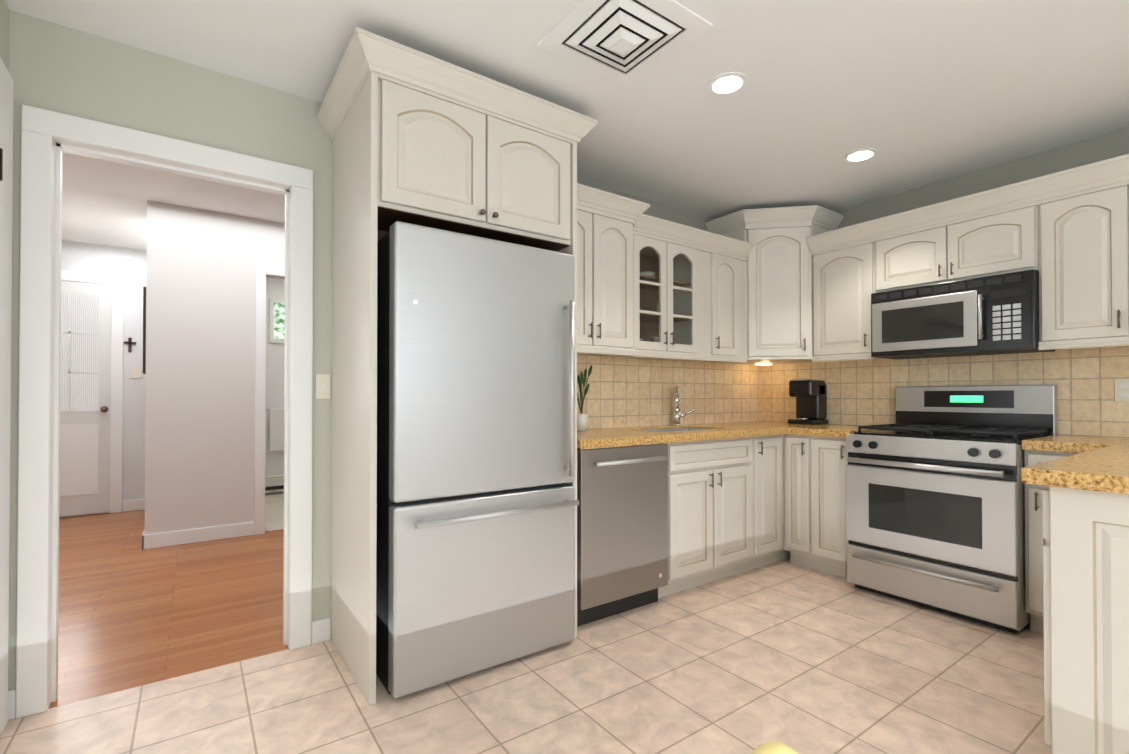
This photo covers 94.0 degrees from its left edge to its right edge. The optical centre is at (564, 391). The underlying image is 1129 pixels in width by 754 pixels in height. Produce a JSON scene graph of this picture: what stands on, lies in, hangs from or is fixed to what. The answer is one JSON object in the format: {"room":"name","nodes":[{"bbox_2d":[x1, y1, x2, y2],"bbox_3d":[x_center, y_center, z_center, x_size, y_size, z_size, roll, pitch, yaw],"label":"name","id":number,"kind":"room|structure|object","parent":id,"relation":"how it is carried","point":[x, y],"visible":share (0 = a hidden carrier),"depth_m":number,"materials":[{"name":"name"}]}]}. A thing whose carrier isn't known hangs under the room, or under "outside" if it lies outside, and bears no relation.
{"room":"kitchen","nodes":[
{"label":"kitchen","id":0,"kind":"room"},
{"bbox_2d":[0,0,8,70],"bbox_3d":[-0.453,-0.159,-0.370,0.100,2.570,5.350,0,-1,-35],"label":"wall","id":1,"kind":"structure","parent":0,"point":[4,32],"depth_m":1.81,"materials":[{"name":"paint"}]},
{"bbox_2d":[0,57,13,735],"bbox_3d":[-1.817,0.029,1.673,0.032,2.230,0.365,0,-1,-35],"label":"door frame","id":2,"kind":"structure","parent":1,"relation":"attached to","point":[6,135],"depth_m":1.77,"materials":[{"name":"paint"}]},
{"bbox_2d":[59,240,146,517],"bbox_3d":[-4.778,-0.117,4.881,1.600,2.580,0.120,0,-1,-35],"label":"wall","id":3,"kind":"structure","parent":0,"point":[128,265],"depth_m":5.17,"materials":[{"name":"paint"}]},
{"bbox_2d":[59,270,123,516],"bbox_3d":[-4.688,0.027,4.813,0.990,2.290,0.091,0,-1,-35],"label":"door","id":4,"kind":"structure","parent":3,"relation":"attached to","point":[91,397],"depth_m":4.98,"materials":[{"name":"paint"}]},
{"bbox_2d":[124,338,135,351],"bbox_3d":[-4.266,-0.453,5.165,0.096,0.145,0.010,0,-1,-35],"label":"cross","id":5,"kind":"object","parent":3,"relation":"attached to","point":[129,342],"visible":1,"depth_m":5.16,"materials":[{"name":"brown wood"}]},
{"bbox_2d":[132,367,140,378],"bbox_3d":[-4.225,-0.182,5.191,0.070,0.115,0.010,0,-1,-35],"label":"light switch","id":6,"kind":"object","parent":3,"relation":"attached to","point":[136,372],"visible":1,"depth_m":5.19,"materials":[{"name":"paint"}]},
{"bbox_2d":[62,152,284,249],"bbox_3d":[-2.664,-1.454,4.155,4.200,0.080,4.326,0,-1,-35],"label":"ceiling","id":7,"kind":"structure","parent":0,"point":[104,202],"depth_m":3.89,"materials":[{"name":"paint"}]},
{"bbox_2d":[145,200,255,534],"bbox_3d":[-3.394,-0.117,4.916,0.700,2.580,2.020,0,-1,-35],"label":"wall","id":8,"kind":"structure","parent":0,"point":[200,375],"depth_m":4.08,"materials":[{"name":"paint"}]},
{"bbox_2d":[142,529,145,549],"bbox_3d":[-3.595,1.117,4.571,0.014,0.105,1.734,0,-1,-35],"label":"baseboard","id":9,"kind":"structure","parent":8,"relation":"attached to","point":[143,535],"depth_m":3.87,"materials":[{"name":"paint"}]},
{"bbox_2d":[143,287,145,373],"bbox_3d":[-3.333,-0.464,4.203,0.024,0.660,0.500,0,-1,-35],"label":"framed picture","id":10,"kind":"object","parent":8,"relation":"attached to","point":[144,330],"visible":0.25,"depth_m":4.00,"materials":[{"name":"brown wood"}]},
{"bbox_2d":[146,522,253,548],"bbox_3d":[-2.807,1.113,4.075,0.700,0.105,0.013,0,-1,-35],"label":"baseboard","id":11,"kind":"structure","parent":8,"relation":"attached to","point":[157,540],"depth_m":4.06,"materials":[{"name":"paint"}]},
{"bbox_2d":[254,277,284,494],"bbox_3d":[-2.846,-0.103,6.479,2.000,2.580,0.100,0,-1,-35],"label":"wall","id":12,"kind":"structure","parent":0,"point":[274,460],"depth_m":6.06,"materials":[{"name":"paint"}]},
{"bbox_2d":[254,475,283,493],"bbox_3d":[-2.827,1.063,6.373,1.680,0.185,0.078,0,-1,-35],"label":"baseboard heater","id":13,"kind":"object","parent":12,"relation":"attached to","point":[274,483],"depth_m":6.00,"materials":[{"name":"metal"}]},
{"bbox_2d":[266,408,283,450],"bbox_3d":[-3.258,0.439,6.069,0.380,0.488,0.084,0,-1,-35],"label":"towel rail","id":14,"kind":"object","parent":12,"relation":"attached to","point":[276,427],"visible":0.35,"depth_m":6.00,"materials":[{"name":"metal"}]},
{"bbox_2d":[269,299,284,342],"bbox_3d":[-3.216,-0.806,6.143,0.400,0.500,0.030,0,-1,-35],"label":"bathroom window","id":15,"kind":"structure","parent":12,"relation":"in","point":[276,320],"depth_m":6.06,"materials":[{"name":"paint"}]},
{"bbox_2d":[256,219,284,278],"bbox_3d":[-1.782,-0.117,4.887,1.900,2.580,0.110,0,-1,-35],"label":"wall","id":16,"kind":"structure","parent":0,"point":[270,243],"depth_m":4.37,"materials":[{"name":"paint"}]},
{"bbox_2d":[254,264,284,534],"bbox_3d":[-2.185,0.068,4.589,0.900,2.205,0.128,0,-1,-35],"label":"door frame","id":17,"kind":"structure","parent":16,"relation":"attached to","point":[262,271],"depth_m":4.30,"materials":[{"name":"paint"}]},
{"bbox_2d":[8,10,728,689],"bbox_3d":[-0.196,-0.173,3.164,4.600,2.660,0.124,0,-1,-35],"label":"wall","id":18,"kind":"structure","parent":0,"point":[74,72],"depth_m":2.13,"materials":[{"name":"paint"}]},
{"bbox_2d":[16,104,312,717],"bbox_3d":[-1.578,0.069,2.184,0.945,2.160,0.162,0,-1,-35],"label":"trim","id":19,"kind":"structure","parent":18,"relation":"attached to","point":[48,137],"depth_m":1.95,"materials":[{"name":"paint"}]},
{"bbox_2d":[8,618,330,719],"bbox_3d":[1.356,1.088,0.958,4.400,0.100,5.250,0,-1,-35],"label":"baseboard","id":20,"kind":"structure","parent":18,"relation":"attached to","point":[321,631],"depth_m":2.40,"materials":[{"name":"paint"}]},
{"bbox_2d":[316,374,329,398],"bbox_3d":[-1.115,-0.022,2.430,0.062,0.115,0.010,0,-1,-35],"label":"light switch","id":21,"kind":"object","parent":18,"relation":"attached to","point":[322,386],"visible":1,"depth_m":2.43,"materials":[{"name":"paint"}]},
{"bbox_2d":[577,183,649,355],"bbox_3d":[0.098,-0.647,3.029,0.686,0.880,0.418,0,-1,-35],"label":"upper cabinet","id":22,"kind":"object","parent":18,"relation":"attached to","point":[605,221],"visible":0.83,"depth_m":2.94,"materials":[{"name":"wood"}]},
{"bbox_2d":[599,234,697,358],"bbox_3d":[0.554,-0.588,3.392,0.597,0.725,0.352,0,-1,-35],"label":"upper cabinet","id":23,"kind":"object","parent":18,"relation":"attached to","point":[665,296],"visible":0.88,"depth_m":3.39,"materials":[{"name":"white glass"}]},
{"bbox_2d":[577,355,760,428],"bbox_3d":[0.664,-0.001,3.688,2.388,0.484,0.010,0,-1,-35],"label":"backsplash","id":24,"kind":"structure","parent":18,"relation":"attached to","point":[629,392],"depth_m":3.71,"materials":[{"name":"beige tile"}]},
{"bbox_2d":[633,214,753,362],"bbox_3d":[0.771,-0.618,3.526,1.105,0.830,0.383,0,-1,-35],"label":"upper cabinet","id":25,"kind":"object","parent":18,"relation":"attached to","point":[721,297],"visible":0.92,"depth_m":3.53,"materials":[{"name":"wood"}]},
{"bbox_2d":[705,205,843,364],"bbox_3d":[1.544,-0.748,3.890,0.703,1.053,0.683,0,-1,-35],"label":"upper cabinet","id":26,"kind":"object","parent":18,"relation":"attached to","point":[779,296],"visible":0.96,"depth_m":3.70,"materials":[{"name":"wood"}]},
{"bbox_2d":[755,363,771,365],"bbox_3d":[1.560,-0.209,4.128,0.120,0.012,0.070,0,-1,-35],"label":"under-cabinet light","id":27,"kind":"object","parent":26,"relation":"attached to","point":[763,364],"visible":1,"depth_m":4.09,"materials":[{"name":"white"}]},
{"bbox_2d":[0,493,1051,753],"bbox_3d":[-0.410,1.173,2.373,5.850,0.054,9.800,0,-1,-35],"label":"floor","id":28,"kind":"structure","parent":0,"point":[799,659],"depth_m":2.11,"materials":[{"name":"tile"}]},
{"bbox_2d":[317,27,597,705],"bbox_3d":[-0.492,-0.059,2.434,1.085,2.420,0.717,0,-1,-35],"label":"surround","id":29,"kind":"object","parent":28,"relation":"on","point":[417,137],"visible":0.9,"depth_m":2.14,"materials":[{"name":"wood"}]},
{"bbox_2d":[376,221,579,698],"bbox_3d":[-0.461,0.256,2.408,0.822,1.790,0.738,0,-1,-35],"label":"fridge","id":30,"kind":"object","parent":28,"relation":"on","point":[477,502],"visible":0.98,"depth_m":2.10,"materials":[{"name":"metal"}]},
{"bbox_2d":[577,443,667,626],"bbox_3d":[0.162,0.719,2.901,0.590,0.872,0.646,0,-1,-35],"label":"dishwasher","id":31,"kind":"object","parent":28,"relation":"on","point":[622,532],"visible":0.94,"depth_m":2.65,"materials":[{"name":"metal"}]},
{"bbox_2d":[593,438,756,597],"bbox_3d":[0.697,0.719,3.329,0.768,0.880,0.617,0,-1,-35],"label":"base cabinet","id":32,"kind":"object","parent":28,"relation":"on","point":[725,499],"depth_m":3.07,"materials":[{"name":"wood"}]},
{"bbox_2d":[577,422,840,449],"bbox_3d":[0.856,0.259,3.427,2.368,0.038,0.646,0,-1,-35],"label":"countertop","id":33,"kind":"structure","parent":32,"relation":"on","point":[622,436],"depth_m":3.08,"materials":[{"name":"beige stone"}]},
{"bbox_2d":[577,365,591,430],"bbox_3d":[0.096,0.037,3.158,0.208,0.398,0.128,0,-1,-35],"label":"plant pot","id":34,"kind":"object","parent":33,"relation":"on","point":[581,420],"visible":0.81,"depth_m":3.13,"materials":[{"name":"ceramic"}]},
{"bbox_2d":[669,390,694,425],"bbox_3d":[0.792,0.115,3.641,0.222,0.254,0.158,0,-1,-35],"label":"faucet","id":35,"kind":"object","parent":33,"relation":"on","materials":[{"name":"silver metal"}]},
{"bbox_2d":[661,426,708,429],"bbox_3d":[0.707,0.345,3.354,0.640,0.188,0.360,0,-1,-35],"label":"sink","id":36,"kind":"object","parent":33,"relation":"in","point":[662,427],"depth_m":3.61,"materials":[{"name":"silver metal"}]},
{"bbox_2d":[788,379,828,424],"bbox_3d":[1.803,0.077,3.899,0.225,0.332,0.200,0,-1,-35],"label":"coffee maker","id":37,"kind":"object","parent":33,"relation":"on","point":[810,395],"visible":0.96,"depth_m":3.85,"materials":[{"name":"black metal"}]},
{"bbox_2d":[757,434,784,566],"bbox_3d":[1.134,0.722,3.638,0.302,0.880,0.617,0,-1,-35],"label":"base cabinet","id":38,"kind":"object","parent":28,"relation":"on","point":[770,447],"depth_m":3.41,"materials":[{"name":"wood"}]},
{"bbox_2d":[751,741,797,753],"bbox_3d":[0.378,0.657,0.065,0.570,0.946,0.450,0,-1,1],"label":"chair","id":39,"kind":"object","parent":28,"relation":"on","point":[774,747],"visible":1,"depth_m":0.28,"materials":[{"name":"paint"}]},
{"bbox_2d":[784,430,847,578],"bbox_3d":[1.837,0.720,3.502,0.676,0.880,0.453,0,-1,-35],"label":"base cabinet","id":40,"kind":"object","parent":28,"relation":"on","point":[814,502],"visible":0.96,"depth_m":3.33,"materials":[{"name":"wood"}]},
{"bbox_2d":[846,385,1057,633],"bbox_3d":[2.148,0.561,2.960,0.777,1.190,0.784,0,-1,-35],"label":"stove","id":41,"kind":"object","parent":28,"relation":"on","point":[935,503],"visible":1,"depth_m":2.77,"materials":[{"name":"metal"}]},
{"bbox_2d":[1024,450,1079,633],"bbox_3d":[2.521,0.712,2.534,0.676,0.880,0.328,0,-1,-35],"label":"base cabinet","id":42,"kind":"object","parent":28,"relation":"on","point":[1035,541],"visible":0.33,"depth_m":2.46,"materials":[{"name":"wood"}]},
{"bbox_2d":[1043,486,1128,753],"bbox_3d":[1.726,0.702,1.375,0.422,0.880,0.636,0,-1,-35],"label":"base cabinet","id":43,"kind":"object","parent":28,"relation":"on","point":[1086,614],"visible":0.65,"depth_m":1.43,"materials":[{"name":"wood"}]},
{"bbox_2d":[1021,434,1128,494],"bbox_3d":[2.215,0.249,1.912,1.896,0.045,1.002,0,-1,-35],"label":"countertop","id":44,"kind":"structure","parent":43,"relation":"on","point":[1099,463],"depth_m":1.58,"materials":[{"name":"stone"}]},
{"bbox_2d":[5,0,1128,218],"bbox_3d":[1.384,-1.392,0.940,4.600,0.080,5.351,0,-1,-35],"label":"ceiling","id":45,"kind":"structure","parent":0,"point":[917,93],"depth_m":2.22,"materials":[{"name":"paint"}]},
{"bbox_2d":[537,0,712,86],"bbox_3d":[0.218,-1.320,1.982,0.468,0.046,0.468,0,-1,-35],"label":"ceiling vent","id":46,"kind":"object","parent":45,"relation":"in","point":[626,43],"visible":1,"depth_m":1.96,"materials":[{"name":"paint"}]},
{"bbox_2d":[707,72,747,95],"bbox_3d":[0.709,-1.336,2.293,0.170,0.007,0.170,0,-1,-35],"label":"recessed light","id":47,"kind":"object","parent":45,"relation":"in","point":[726,83],"visible":1,"depth_m":2.28,"materials":[{"name":"paint"}]},
{"bbox_2d":[843,148,877,162],"bbox_3d":[1.673,-1.330,2.974,0.170,0.007,0.170,0,-1,-35],"label":"recessed light","id":48,"kind":"object","parent":45,"relation":"in","point":[860,155],"visible":1,"depth_m":2.96,"materials":[{"name":"paint"}]},
{"bbox_2d":[577,127,1128,230],"bbox_3d":[1.599,-1.145,2.375,2.390,0.390,3.250,0,-1,-35],"label":"wall band","id":49,"kind":"object","parent":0,"point":[1110,145],"visible":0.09,"depth_m":3.21,"materials":[{"name":"paint"}]},
{"bbox_3d":[3.187,-0.136,2.276,0.100,2.570,5.470,0,-1,-35],"label":"wall","id":50,"kind":"structure","parent":0,"visible":0},
{"bbox_2d":[810,234,880,361],"bbox_3d":[1.978,-0.596,3.603,0.323,0.745,0.410,0,-1,-35],"label":"upper cabinet","id":51,"kind":"object","parent":50,"relation":"attached to","point":[843,274],"depth_m":3.50,"materials":[{"name":"wood"}]},
{"bbox_2d":[761,345,1128,436],"bbox_3d":[2.472,-0.005,3.191,0.010,0.484,2.890,0,-1,-35],"label":"backsplash","id":52,"kind":"structure","parent":50,"relation":"attached to","point":[861,392],"depth_m":3.21,"materials":[{"name":"beige tile"}]},
{"bbox_2d":[1114,379,1128,401],"bbox_3d":[2.834,-0.005,2.663,0.008,0.115,0.070,0,-1,-35],"label":"outlet","id":53,"kind":"object","parent":52,"relation":"attached to","point":[1121,390],"visible":1,"depth_m":2.67,"materials":[{"name":"plastic"}]},
{"bbox_2d":[874,198,1041,292],"bbox_3d":[2.326,-0.796,3.113,0.323,0.354,0.791,0,-1,-35],"label":"upper cabinet","id":54,"kind":"object","parent":50,"relation":"attached to","point":[997,240],"depth_m":2.96,"materials":[{"name":"wood"}]},
{"bbox_2d":[871,269,1054,359],"bbox_3d":[2.286,-0.415,3.080,0.422,0.400,0.787,0,-1,-35],"label":"microwave","id":55,"kind":"object","parent":54,"relation":"attached to","point":[993,314],"visible":1,"depth_m":2.92,"materials":[{"name":"metal"}]},
{"bbox_2d":[1038,174,1128,349],"bbox_3d":[2.738,-0.605,2.528,0.323,0.745,0.633,0,-1,-35],"label":"upper cabinet","id":56,"kind":"object","parent":50,"relation":"attached to","point":[1065,233],"depth_m":2.55,"materials":[{"name":"wood"}]}
]}

